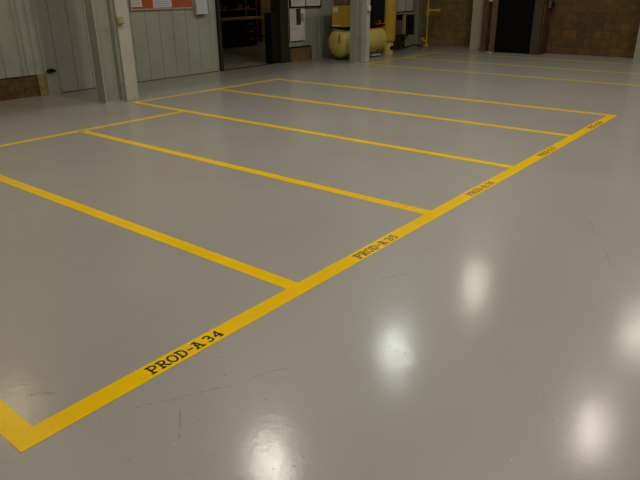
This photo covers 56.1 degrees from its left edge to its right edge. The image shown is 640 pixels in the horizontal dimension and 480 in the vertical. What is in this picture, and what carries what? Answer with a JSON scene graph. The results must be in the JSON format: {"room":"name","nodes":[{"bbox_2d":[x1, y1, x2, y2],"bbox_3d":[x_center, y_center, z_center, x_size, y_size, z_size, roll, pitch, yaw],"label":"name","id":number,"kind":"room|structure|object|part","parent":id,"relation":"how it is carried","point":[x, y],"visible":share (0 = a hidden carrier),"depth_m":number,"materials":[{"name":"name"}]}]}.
{"room":"factory floor","nodes":[
{"label":"factory floor","id":0,"kind":"room"},
{"bbox_2d":[0,0,421,100],"bbox_3d":[-4.111,-5.633,9.697,0.250,6.200,22.650,17,28,36],"label":"wall","id":1,"kind":"structure","parent":0,"point":[37,36],"depth_m":10.56,"materials":[{"name":"grey metal"}]},
{"bbox_2d":[62,71,217,92],"bbox_3d":[-3.300,-3.078,11.589,0.006,0.012,3.580,17,28,36],"label":"trim","id":2,"kind":"structure","parent":1,"relation":"attached to","point":[213,71],"depth_m":11.73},
{"bbox_2d":[129,0,192,10],"bbox_3d":[-2.994,-4.881,11.244,0.032,1.050,1.450,17,28,36],"label":"bulletin board","id":3,"kind":"object","parent":1,"relation":"attached to","point":[146,4],"visible":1,"depth_m":11.50,"materials":[{"name":"orange"}]},
{"bbox_2d":[131,0,141,6],"bbox_3d":[-3.356,-4.403,10.944,0.002,0.285,0.225,17,28,36],"label":"paper notice","id":4,"kind":"object","parent":3,"relation":"attached to","point":[135,3],"visible":1,"depth_m":10.98,"materials":[{"name":"white paper"}]},
{"bbox_2d":[153,0,171,7],"bbox_3d":[-2.992,-4.627,11.337,0.002,0.440,0.430,17,28,36],"label":"paper notice","id":5,"kind":"object","parent":3,"relation":"attached to","point":[156,3],"visible":1,"depth_m":11.38,"materials":[{"name":"white paper"}]},
{"bbox_2d":[193,0,205,14],"bbox_3d":[-2.430,-4.821,11.997,0.052,0.600,0.280,17,28,36],"label":"paper notice","id":6,"kind":"object","parent":1,"relation":"attached to","point":[194,1],"visible":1,"depth_m":11.99,"materials":[{"name":"grey paper"}]},
{"bbox_2d":[196,0,207,13],"bbox_3d":[-2.376,-4.799,11.980,0.022,0.530,0.290,17,28,36],"label":"paper notice","id":7,"kind":"object","parent":6,"relation":"attached to","point":[201,5],"visible":1,"depth_m":12.03,"materials":[{"name":"white paper"}]},
{"bbox_2d":[215,0,223,70],"bbox_3d":[-2.194,-4.853,12.458,0.270,2.600,0.065,17,28,36],"label":"door frame","id":8,"kind":"structure","parent":1,"relation":"attached to","point":[217,2],"depth_m":12.60,"materials":[{"name":"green metal"}]},
{"bbox_2d":[275,0,289,62],"bbox_3d":[-0.885,-5.434,13.817,0.160,2.600,0.280,17,28,36],"label":"door frame","id":9,"kind":"structure","parent":1,"relation":"attached to","point":[281,6],"depth_m":13.97,"materials":[{"name":"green metal"}]},
{"bbox_2d":[289,8,304,41],"bbox_3d":[-0.547,-5.159,14.398,0.012,0.760,0.570,17,28,36],"label":"poster","id":10,"kind":"object","parent":1,"relation":"attached to","point":[296,15],"visible":1,"depth_m":14.38,"materials":[{"name":"white paper"}]},
{"bbox_2d":[296,9,300,24],"bbox_3d":[-0.513,-5.340,14.362,0.002,0.360,0.170,17,28,36],"label":"picture","id":11,"kind":"object","parent":10,"relation":"attached to","point":[298,11],"depth_m":14.36},
{"bbox_2d":[289,0,321,7],"bbox_3d":[-0.347,-6.051,14.283,0.040,0.960,1.160,17,28,36],"label":"notice board","id":12,"kind":"object","parent":1,"relation":"attached to","point":[292,3],"visible":1,"depth_m":14.39,"materials":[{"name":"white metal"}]},
{"bbox_3d":[-0.532,-5.966,14.084,0.025,0.900,0.530,17,28,36],"label":"panel","id":13,"kind":"part","parent":12,"relation":"part of","materials":[{"name":"white paper"}]},
{"bbox_3d":[-0.179,-6.136,14.484,0.025,0.900,0.550,17,28,36],"label":"panel","id":14,"kind":"part","parent":12,"relation":"part of","materials":[{"name":"white paper"}]},
{"bbox_2d":[229,0,274,16],"bbox_3d":[-3.559,-9.124,18.048,0.200,6.200,11.400,17,28,36],"label":"wall","id":15,"kind":"structure","parent":0,"point":[233,13],"depth_m":19.80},
{"bbox_2d":[0,42,639,479],"bbox_3d":[1.023,-1.585,8.188,22.600,0.200,24.500,17,28,36],"label":"floor","id":16,"kind":"structure","parent":0,"point":[498,337],"depth_m":3.65,"materials":[{"name":"grey concrete"}]},
{"bbox_2d":[0,399,31,439],"bbox_3d":[-3.108,0.173,3.811,4.970,0.001,0.101,17,28,36],"label":"tape","id":17,"kind":"object","parent":16,"relation":"on","point":[12,423],"visible":1,"depth_m":2.41,"materials":[{"name":"yellow plastic"}]},
{"bbox_2d":[36,74,49,95],"bbox_3d":[-4.697,-2.618,10.088,0.210,0.345,0.155,17,28,36],"label":"block","id":18,"kind":"object","parent":16,"relation":"on","point":[42,81],"depth_m":10.02,"materials":[{"name":"brown wood"}]},
{"bbox_2d":[0,111,181,146],"bbox_3d":[-4.432,-0.670,5.861,0.090,0.001,7.745,17,28,36],"label":"tape","id":19,"kind":"object","parent":16,"relation":"on","point":[178,111],"visible":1,"depth_m":7.55,"materials":[{"name":"yellow plastic"}]},
{"bbox_2d":[84,0,138,103],"bbox_3d":[-3.204,-5.055,8.290,0.376,6.200,0.570,17,28,36],"label":"steel column","id":20,"kind":"structure","parent":16,"relation":"on","point":[99,16],"depth_m":9.16,"materials":[{"name":"grey metal"}]},
{"bbox_3d":[-3.287,-2.186,9.452,0.245,0.012,0.380,17,28,36],"label":"plate","id":21,"kind":"part","parent":20,"relation":"part of","materials":[{"name":"grey paint"}]},
{"bbox_3d":[-3.015,-5.084,8.355,0.060,6.200,0.220,17,28,36],"label":"post","id":22,"kind":"part","parent":20,"relation":"part of","materials":[{"name":"white metal"}]},
{"bbox_2d":[0,175,296,288],"bbox_3d":[-2.061,-0.302,4.924,4.871,0.001,0.100,17,28,35],"label":"tape","id":23,"kind":"object","parent":16,"relation":"on","point":[280,281],"visible":1,"depth_m":4.22,"materials":[{"name":"yellow plastic"}]},
{"bbox_2d":[136,78,279,101],"bbox_3d":[-1.828,-2.652,10.549,0.090,0.001,3.331,17,29,36],"label":"tape","id":24,"kind":"object","parent":16,"relation":"on","point":[278,78],"visible":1,"depth_m":10.31,"materials":[{"name":"yellow plastic"}]},
{"bbox_2d":[219,0,258,41],"bbox_3d":[-2.984,-7.272,18.791,0.400,2.200,2.460,17,28,36],"label":"storage rack","id":25,"kind":"object","parent":16,"relation":"on","point":[252,11],"visible":0.33,"depth_m":19.36,"materials":[{"name":"black metal"}]},
{"bbox_2d":[232,2,242,8],"bbox_3d":[-2.630,-7.476,19.119,0.290,0.196,0.220,17,28,36],"label":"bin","id":26,"kind":"object","parent":25,"relation":"on","point":[239,5],"visible":0.83,"depth_m":19.04,"materials":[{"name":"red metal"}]},
{"bbox_2d":[220,8,256,10],"bbox_3d":[-2.984,-7.217,18.814,0.400,0.040,2.460,17,28,36],"label":"shelf","id":27,"kind":"object","parent":25,"relation":"attached to","point":[248,9],"depth_m":19.14,"materials":[{"name":"brown paint"}]},
{"bbox_2d":[221,16,264,46],"bbox_3d":[-2.557,-6.386,18.434,0.700,0.830,2.150,17,28,36],"label":"bench","id":28,"kind":"object","parent":16,"relation":"on","point":[236,31],"visible":0.73,"depth_m":18.14,"materials":[{"name":"brown wood"}]},
{"bbox_3d":[-2.140,-6.607,18.372,0.015,0.200,0.520,17,28,36],"label":"drawer","id":29,"kind":"part","parent":28,"relation":"part of","materials":[{"name":"black metal"}]},
{"bbox_3d":[-2.138,-6.404,18.456,0.015,0.200,0.520,17,28,36],"label":"drawer","id":30,"kind":"part","parent":28,"relation":"part of","materials":[{"name":"black metal"}]},
{"bbox_3d":[-2.136,-6.201,18.541,0.015,0.200,0.520,17,28,36],"label":"drawer","id":31,"kind":"part","parent":28,"relation":"part of","materials":[{"name":"black metal"}]},
{"bbox_2d":[224,63,270,70],"bbox_3d":[-1.627,-3.891,13.498,0.050,0.012,1.550,17,28,36],"label":"threshold","id":32,"kind":"object","parent":16,"relation":"on","point":[270,63],"visible":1,"depth_m":13.44,"materials":[{"name":"black metal"}]},
{"bbox_2d":[80,130,429,213],"bbox_3d":[-1.066,-0.786,6.060,4.880,0.001,0.100,17,28,36],"label":"tape","id":33,"kind":"object","parent":16,"relation":"on","point":[321,187],"visible":1,"depth_m":5.58,"materials":[{"name":"yellow plastic"}]},
{"bbox_2d":[257,0,270,41],"bbox_3d":[-1.944,-7.353,20.128,0.415,1.300,0.470,17,28,36],"label":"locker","id":34,"kind":"object","parent":16,"relation":"on","point":[263,6],"visible":0.48,"depth_m":19.89,"materials":[{"name":"brown metal"}]},
{"bbox_3d":[-1.789,-7.310,20.009,0.015,1.230,0.430,17,28,36],"label":"door","id":35,"kind":"part","parent":34,"relation":"part of","materials":[{"name":"brown metal"}]},
{"bbox_2d":[264,12,278,63],"bbox_3d":[-1.125,-4.694,13.973,0.215,1.120,0.230,17,28,36],"label":"base cabinet","id":36,"kind":"object","parent":16,"relation":"on","point":[270,19],"visible":1,"depth_m":13.89,"materials":[{"name":"black metal"}]},
{"bbox_3d":[-1.048,-4.680,13.910,0.015,1.040,0.210,17,28,36],"label":"door","id":37,"kind":"part","parent":36,"relation":"part of","materials":[{"name":"black metal"}]},
{"bbox_2d":[289,45,311,61],"bbox_3d":[-0.482,-4.554,14.648,0.110,0.330,0.740,17,28,36],"label":"block","id":38,"kind":"object","parent":16,"relation":"on","point":[298,53],"visible":0.95,"depth_m":14.58,"materials":[{"name":"brown wood"}]},
{"bbox_2d":[8,114,617,452],"bbox_3d":[1.400,-0.452,5.202,0.110,0.002,8.150,17,28,36],"label":"tape","id":39,"kind":"object","parent":16,"relation":"on","point":[50,426],"visible":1,"depth_m":3.19,"materials":[{"name":"yellow plastic"}]},
{"bbox_2d":[132,322,239,381],"bbox_3d":[-0.631,0.528,2.898,0.107,0.001,0.578,17,28,36],"label":"label","id":40,"kind":"object","parent":39,"relation":"on","point":[149,371],"visible":1,"depth_m":2.87,"materials":[{"name":"yellow paint"}]},
{"bbox_2d":[345,230,407,261],"bbox_3d":[0.391,0.035,4.057,0.107,0.001,0.615,17,28,36],"label":"label","id":41,"kind":"object","parent":39,"relation":"on","point":[366,251],"visible":1,"depth_m":4.04,"materials":[{"name":"yellow paint"}]},
{"bbox_2d":[459,179,500,197],"bbox_3d":[1.399,-0.452,5.200,0.107,0.001,0.615,17,28,36],"label":"label","id":42,"kind":"object","parent":39,"relation":"on","point":[489,183],"visible":1,"depth_m":5.18,"materials":[{"name":"yellow paint"}]},
{"bbox_2d":[533,145,561,157],"bbox_3d":[2.410,-0.941,6.346,0.107,0.001,0.615,17,28,36],"label":"label","id":43,"kind":"object","parent":39,"relation":"on","point":[545,152],"visible":1,"depth_m":6.33,"materials":[{"name":"yellow paint"}]},
{"bbox_2d":[583,120,606,129],"bbox_3d":[3.456,-1.446,7.532,0.107,0.001,0.615,17,28,36],"label":"label","id":44,"kind":"object","parent":39,"relation":"on","point":[592,126],"visible":1,"depth_m":7.50,"materials":[{"name":"yellow paint"}]},
{"bbox_2d":[136,102,522,169],"bbox_3d":[-0.467,-1.410,7.540,6.165,0.002,0.100,17,28,36],"label":"tape","id":45,"kind":"object","parent":16,"relation":"on","point":[164,107],"visible":1,"depth_m":6.91,"materials":[{"name":"yellow plastic"}]},
{"bbox_2d":[328,0,386,59],"bbox_3d":[0.948,-5.459,14.874,0.682,1.800,1.883,17,28,36],"label":"air compressor","id":46,"kind":"object","parent":16,"relation":"on","point":[339,38],"visible":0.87,"depth_m":14.51,"materials":[{"name":"yellow paint"}]},
{"bbox_3d":[0.960,-5.001,15.075,0.670,0.670,1.860,17,28,36],"label":"tank","id":47,"kind":"part","parent":46,"relation":"part of","materials":[{"name":"yellow metal"}]},
{"bbox_2d":[348,0,370,63],"bbox_3d":[0.903,-7.029,12.925,0.406,6.200,0.370,17,28,36],"label":"steel column","id":48,"kind":"structure","parent":16,"relation":"on","point":[360,10],"depth_m":13.81,"materials":[{"name":"white metal"}]},
{"bbox_3d":[1.028,-7.045,12.961,0.150,6.200,0.150,17,28,36],"label":"post","id":49,"kind":"part","parent":48,"relation":"part of","materials":[{"name":"grey metal"}]},
{"bbox_2d":[380,0,396,53],"bbox_3d":[1.787,-5.922,15.703,0.445,2.000,0.430,17,28,36],"label":"post","id":50,"kind":"object","parent":16,"relation":"on","point":[389,27],"visible":0.67,"depth_m":15.64,"materials":[{"name":"yellow metal"}]},
{"bbox_2d":[219,89,569,135],"bbox_3d":[0.581,-1.926,8.754,6.010,0.001,0.100,17,28,36],"label":"tape","id":51,"kind":"object","parent":16,"relation":"on","point":[219,89],"visible":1,"depth_m":8.26,"materials":[{"name":"yellow plastic"}]},
{"bbox_2d":[364,52,437,64],"bbox_3d":[2.121,-4.580,15.077,0.100,0.001,3.550,17,28,36],"label":"tape","id":52,"kind":"object","parent":16,"relation":"on","point":[433,52],"visible":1,"depth_m":14.91,"materials":[{"name":"yellow plastic"}]},
{"bbox_2d":[395,12,416,47],"bbox_3d":[2.328,-6.055,17.340,0.460,0.975,0.940,17,28,36],"label":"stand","id":53,"kind":"object","parent":16,"relation":"on","point":[403,34],"visible":0.54,"depth_m":17.07,"materials":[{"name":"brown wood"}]},
{"bbox_3d":[2.199,-5.600,17.052,0.050,0.360,0.050,17,28,36],"label":"leg","id":54,"kind":"part","parent":53,"relation":"part of","materials":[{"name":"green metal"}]},
{"bbox_2d":[396,20,402,34],"bbox_3d":[2.144,-6.051,17.062,0.300,0.385,0.290,17,28,36],"label":"storage box","id":55,"kind":"object","parent":53,"relation":"on","point":[398,22],"visible":0.48,"depth_m":16.96,"materials":[{"name":"brown cardboard"}]},
{"bbox_2d":[396,0,405,12],"bbox_3d":[2.214,-6.671,16.905,0.280,0.500,0.390,17,28,36],"label":"storage bin","id":56,"kind":"object","parent":53,"relation":"on","point":[401,4],"visible":0.74,"depth_m":16.82,"materials":[{"name":"grey plastic"}]},
{"bbox_3d":[2.393,-6.148,17.081,0.060,0.545,0.090,17,28,36],"label":"leg","id":57,"kind":"part","parent":53,"relation":"part of","materials":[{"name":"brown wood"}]},
{"bbox_2d":[396,15,413,33],"bbox_3d":[2.458,-6.256,17.398,0.380,0.500,0.430,17,28,36],"label":"equipment box","id":58,"kind":"object","parent":53,"relation":"on","point":[409,18],"visible":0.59,"depth_m":17.24,"materials":[{"name":"black metal"}]},
{"bbox_3d":[2.602,-6.212,17.289,0.010,0.460,0.390,17,28,36],"label":"panel","id":59,"kind":"part","parent":58,"relation":"part of","materials":[{"name":"black metal"}]},
{"bbox_2d":[395,33,414,35],"bbox_3d":[2.322,-5.952,17.374,0.420,0.040,0.920,17,28,36],"label":"shelf","id":60,"kind":"object","parent":53,"relation":"attached to","point":[403,34],"depth_m":17.17,"materials":[{"name":"brown wood"}]},
{"bbox_2d":[406,0,413,11],"bbox_3d":[2.472,-6.842,17.178,0.280,0.600,0.390,17,28,36],"label":"storage bin","id":61,"kind":"object","parent":53,"relation":"on","point":[409,3],"visible":0.54,"depth_m":17.14,"materials":[{"name":"grey plastic"}]},
{"bbox_2d":[393,44,421,49],"bbox_3d":[2.644,-5.623,17.405,0.230,0.122,1.773,14,27,31],"label":"power cable","id":62,"kind":"object","parent":16,"relation":"on","point":[412,44],"visible":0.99,"depth_m":17.10,"materials":[{"name":"black rubber"}]},
{"bbox_2d":[421,0,440,45],"bbox_3d":[3.295,-7.329,17.482,0.588,3.200,0.149,-4,23,-9],"label":"gas pipe","id":63,"kind":"object","parent":16,"relation":"on","point":[428,10],"visible":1,"depth_m":17.74,"materials":[{"name":"yellow metal"}]},
{"bbox_2d":[278,79,608,115],"bbox_3d":[1.545,-2.404,9.877,6.050,0.001,0.100,17,28,36],"label":"tape","id":64,"kind":"object","parent":16,"relation":"on","point":[278,79],"visible":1,"depth_m":9.43,"materials":[{"name":"yellow plastic"}]},
{"bbox_2d":[469,0,484,49],"bbox_3d":[4.444,-8.268,15.811,0.486,6.200,0.250,17,28,36],"label":"steel column","id":65,"kind":"structure","parent":16,"relation":"on","point":[478,5],"depth_m":16.71,"materials":[{"name":"white metal"}]},
{"bbox_2d":[368,64,639,85],"bbox_3d":[3.484,-3.335,12.061,6.130,0.001,0.100,17,28,36],"label":"tape","id":66,"kind":"object","parent":16,"relation":"on","point":[368,64],"visible":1,"depth_m":11.84,"materials":[{"name":"yellow plastic"}]},
{"bbox_2d":[411,58,638,73],"bbox_3d":[4.530,-3.840,13.246,6.130,0.001,0.100,17,28,36],"label":"tape","id":67,"kind":"object","parent":16,"relation":"on","point":[411,58],"visible":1,"depth_m":13.16,"materials":[{"name":"yellow plastic"}]},
{"bbox_2d":[438,52,639,64],"bbox_3d":[5.576,-4.345,14.432,6.130,0.001,0.100,17,28,36],"label":"tape","id":68,"kind":"object","parent":16,"relation":"on","point":[438,52],"visible":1,"depth_m":14.62,"materials":[{"name":"yellow plastic"}]},
{"bbox_2d":[631,25,639,59],"bbox_3d":[7.592,-7.119,12.985,0.400,6.200,0.360,17,28,36],"label":"steel column","id":69,"kind":"structure","parent":16,"relation":"on","point":[637,48],"depth_m":14.04,"materials":[{"name":"white metal"}]},
{"bbox_2d":[420,0,472,45],"bbox_3d":[4.187,-8.788,17.062,2.660,6.200,0.250,17,28,36],"label":"wall","id":70,"kind":"structure","parent":0,"point":[452,25],"depth_m":18.12,"materials":[{"name":"brown brick"}]},
{"bbox_2d":[480,0,552,54],"bbox_3d":[5.403,-8.021,15.196,1.630,6.200,1.350,17,28,36],"label":"wall","id":71,"kind":"structure","parent":0,"point":[547,11],"depth_m":15.61,"materials":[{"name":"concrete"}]},
{"bbox_2d":[485,0,492,50],"bbox_3d":[4.494,-6.475,15.667,0.100,3.000,0.063,17,28,36],"label":"conduit","id":72,"kind":"object","parent":71,"relation":"attached to","point":[490,9],"visible":1,"depth_m":15.97,"materials":[{"name":"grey metal"}]},
{"bbox_2d":[495,0,534,53],"bbox_3d":[5.091,-6.060,15.439,0.990,2.400,0.050,17,28,36],"label":"door","id":73,"kind":"structure","parent":71,"relation":"in","point":[515,17],"depth_m":15.63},
{"bbox_2d":[489,0,544,54],"bbox_3d":[5.093,-6.083,15.364,1.350,2.500,0.180,17,28,36],"label":"door frame","id":74,"kind":"structure","parent":71,"relation":"attached to","point":[539,4],"depth_m":15.34,"materials":[{"name":"brown metal"}]},
{"bbox_2d":[549,1,554,7],"bbox_3d":[5.868,-5.955,15.169,0.100,0.180,0.180,17,28,36],"label":"button","id":75,"kind":"object","parent":71,"relation":"attached to","point":[551,3],"visible":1,"depth_m":15.12,"materials":[{"name":"brown paint"}]},
{"bbox_2d":[546,0,639,57],"bbox_3d":[10.857,-6.348,11.063,12.940,6.200,0.300,17,28,36],"label":"wall","id":76,"kind":"structure","parent":0,"point":[608,28],"depth_m":14.88,"materials":[{"name":"brown brick"}]}
]}

